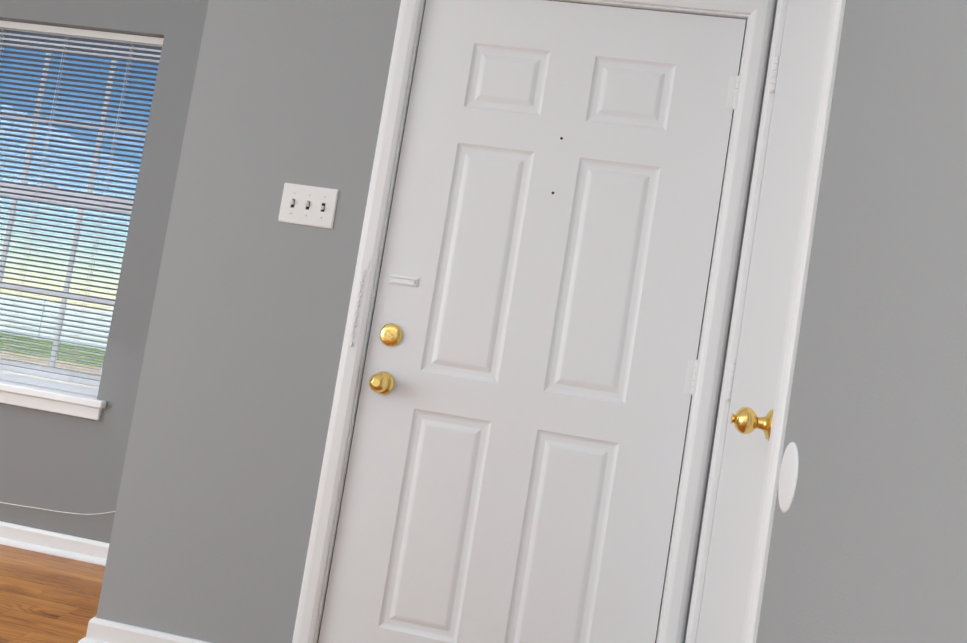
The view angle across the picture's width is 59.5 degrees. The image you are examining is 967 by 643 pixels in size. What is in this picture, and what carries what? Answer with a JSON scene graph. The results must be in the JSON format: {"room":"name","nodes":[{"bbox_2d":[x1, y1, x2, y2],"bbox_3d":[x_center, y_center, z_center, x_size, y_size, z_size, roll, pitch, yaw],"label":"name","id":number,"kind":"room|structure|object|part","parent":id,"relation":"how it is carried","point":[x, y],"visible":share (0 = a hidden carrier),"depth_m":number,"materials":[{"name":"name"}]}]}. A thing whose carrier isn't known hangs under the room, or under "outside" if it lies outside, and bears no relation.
{"room":"home entryway","nodes":[
{"label":"home entryway","id":0,"kind":"room"},
{"bbox_2d":[0,544,104,642],"bbox_3d":[-1.989,0.728,0.150,6.150,0.120,6.580,9,-3,8],"label":"floor","id":1,"kind":"structure","parent":0,"point":[46,598],"depth_m":2.78,"materials":[{"name":"brown wood"}]},
{"bbox_2d":[0,0,208,542],"bbox_3d":[-2.611,-0.478,3.575,3.596,2.440,0.160,9,-3,8],"label":"wall","id":2,"kind":"structure","parent":0,"point":[60,462],"depth_m":3.30,"materials":[{"name":"grey paint"}]},
{"bbox_2d":[0,391,101,419],"bbox_3d":[-1.942,0.292,3.336,0.943,0.048,0.017,9,-3,8],"label":"trim","id":3,"kind":"structure","parent":2,"relation":"attached to","point":[76,410],"depth_m":3.29,"materials":[{"name":"white paint"}]},
{"bbox_2d":[0,379,106,408],"bbox_3d":[-1.931,0.256,3.378,0.973,0.030,0.136,9,-3,8],"label":"window sill","id":4,"kind":"structure","parent":2,"relation":"attached to","point":[51,394],"depth_m":3.28,"materials":[{"name":"white paint"}]},
{"bbox_2d":[0,502,114,514],"bbox_3d":[-2.244,0.595,3.313,2.190,0.412,0.096,9,-3,8],"label":"cord","id":5,"kind":"object","parent":2,"relation":"attached to","point":[57,511],"visible":0.44,"depth_m":3.26,"materials":[{"name":"white plastic"}]},
{"bbox_2d":[0,20,163,395],"bbox_3d":[-1.804,-0.474,3.483,0.883,1.462,0.147,9,-3,8],"label":"blinds","id":6,"kind":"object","parent":2,"relation":"in","point":[71,42],"depth_m":3.44,"materials":[{"name":"white plastic"}]},
{"bbox_2d":[0,521,210,642],"bbox_3d":[-2.481,0.709,2.996,4.051,0.078,0.767,9,-3,8],"label":"baseboard","id":7,"kind":"structure","parent":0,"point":[99,630],"depth_m":3.22,"materials":[{"name":"white paint"}]},
{"bbox_2d":[96,0,777,642],"bbox_3d":[-0.119,-0.140,2.466,1.650,2.440,0.160,9,-3,8],"label":"wall","id":8,"kind":"structure","parent":0,"point":[224,460],"depth_m":2.45,"materials":[{"name":"grey paint"}]},
{"bbox_2d":[278,183,338,228],"bbox_3d":[-0.508,-0.333,2.443,0.165,0.115,0.019,9,-3,8],"label":"switch plate","id":9,"kind":"object","parent":8,"relation":"attached to","point":[308,205],"visible":1,"depth_m":2.45,"materials":[{"name":"white plastic"}]},
{"bbox_2d":[318,0,745,642],"bbox_3d":[0.126,0.094,2.371,0.908,2.014,0.044,9,-3,8],"label":"front door","id":10,"kind":"structure","parent":8,"relation":"in","point":[514,462],"depth_m":2.35,"materials":[{"name":"white paint"}]},
{"bbox_2d":[389,274,418,286],"bbox_3d":[-0.227,-0.114,2.407,0.085,0.026,0.010,9,-3,8],"label":"track","id":11,"kind":"object","parent":10,"relation":"attached to","point":[403,280],"visible":1,"depth_m":2.41,"materials":[{"name":"white metal"}]},
{"bbox_2d":[318,0,746,642],"bbox_3d":[0.123,0.092,2.330,0.920,2.020,0.119,9,-3,8],"label":"weatherstripping","id":12,"kind":"structure","parent":10,"relation":"attached to","point":[700,332],"depth_m":2.33,"materials":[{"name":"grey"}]},
{"bbox_3d":[-0.278,0.106,2.362,0.066,0.204,0.079,9,-3,8],"label":"front door knob and deadbolt","id":13,"kind":"part","parent":12,"relation":"part of","materials":[{"name":"gold metal"}]},
{"bbox_3d":[0.561,0.152,2.280,0.031,1.677,0.013,9,-3,8],"label":"front door hinges","id":14,"kind":"part","parent":12,"relation":"part of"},
{"bbox_2d":[292,0,775,642],"bbox_3d":[0.134,0.071,2.408,1.044,2.098,0.176,9,-3,8],"label":"door frame","id":15,"kind":"structure","parent":8,"relation":"attached to","point":[760,12],"depth_m":2.33,"materials":[{"name":"white paint"}]},
{"bbox_2d":[350,259,369,346],"bbox_3d":[-0.353,-0.049,2.389,0.022,0.251,0.011,9,-3,8],"label":"chain","id":16,"kind":"object","parent":15,"relation":"attached to","point":[364,265],"visible":1,"depth_m":2.39,"materials":[{"name":"white paint"}]},
{"bbox_2d":[730,407,773,440],"bbox_3d":[0.513,0.193,1.615,0.077,0.062,0.062,9,-3,8],"label":"door knob","id":17,"kind":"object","parent":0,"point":[746,420],"depth_m":1.60,"materials":[{"name":"gold metal"}]},
{"bbox_2d":[756,0,966,642],"bbox_3d":[0.391,-0.222,-0.469,0.160,2.440,5.840,9,-3,8],"label":"wall","id":18,"kind":"structure","parent":0,"point":[868,542],"depth_m":1.04,"materials":[{"name":"grey paint"}]},
{"bbox_2d":[726,54,781,400],"bbox_3d":[0.631,0.151,2.154,0.013,1.707,0.031,9,-3,8],"label":"closet door hinges","id":19,"kind":"object","parent":18,"relation":"attached to","point":[773,87],"visible":1,"depth_m":2.17,"materials":[{"name":"white paint"}]},
{"bbox_2d":[696,0,830,642],"bbox_3d":[0.614,0.136,1.855,0.035,2.029,0.611,9,-3,8],"label":"closet door","id":20,"kind":"structure","parent":18,"relation":"in","point":[733,536],"depth_m":1.86,"materials":[{"name":"white paint"}]},
{"bbox_2d":[685,0,845,642],"bbox_3d":[0.672,0.141,1.846,0.160,2.068,0.657,9,-3,8],"label":"door frame","id":21,"kind":"structure","parent":18,"relation":"attached to","point":[739,335],"depth_m":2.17,"materials":[{"name":"white paint"}]},
{"bbox_2d":[778,442,798,512],"bbox_3d":[0.506,0.261,1.411,0.005,0.118,0.118,9,-3,8],"label":"shield","id":22,"kind":"object","parent":18,"relation":"attached to","point":[788,477],"visible":0.96,"depth_m":1.40,"materials":[{"name":"white paint"}]},
{"label":"outside","id":23,"kind":"structure","parent":0,"visible":0},
{"bbox_2d":[0,295,112,394],"bbox_3d":[-1.447,-2.663,67.771,160.000,16.611,156.736,9,-3,8],"label":"scenery","id":24,"kind":"structure","parent":23,"point":[48,352],"depth_m":27.50,"materials":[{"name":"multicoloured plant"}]}
]}

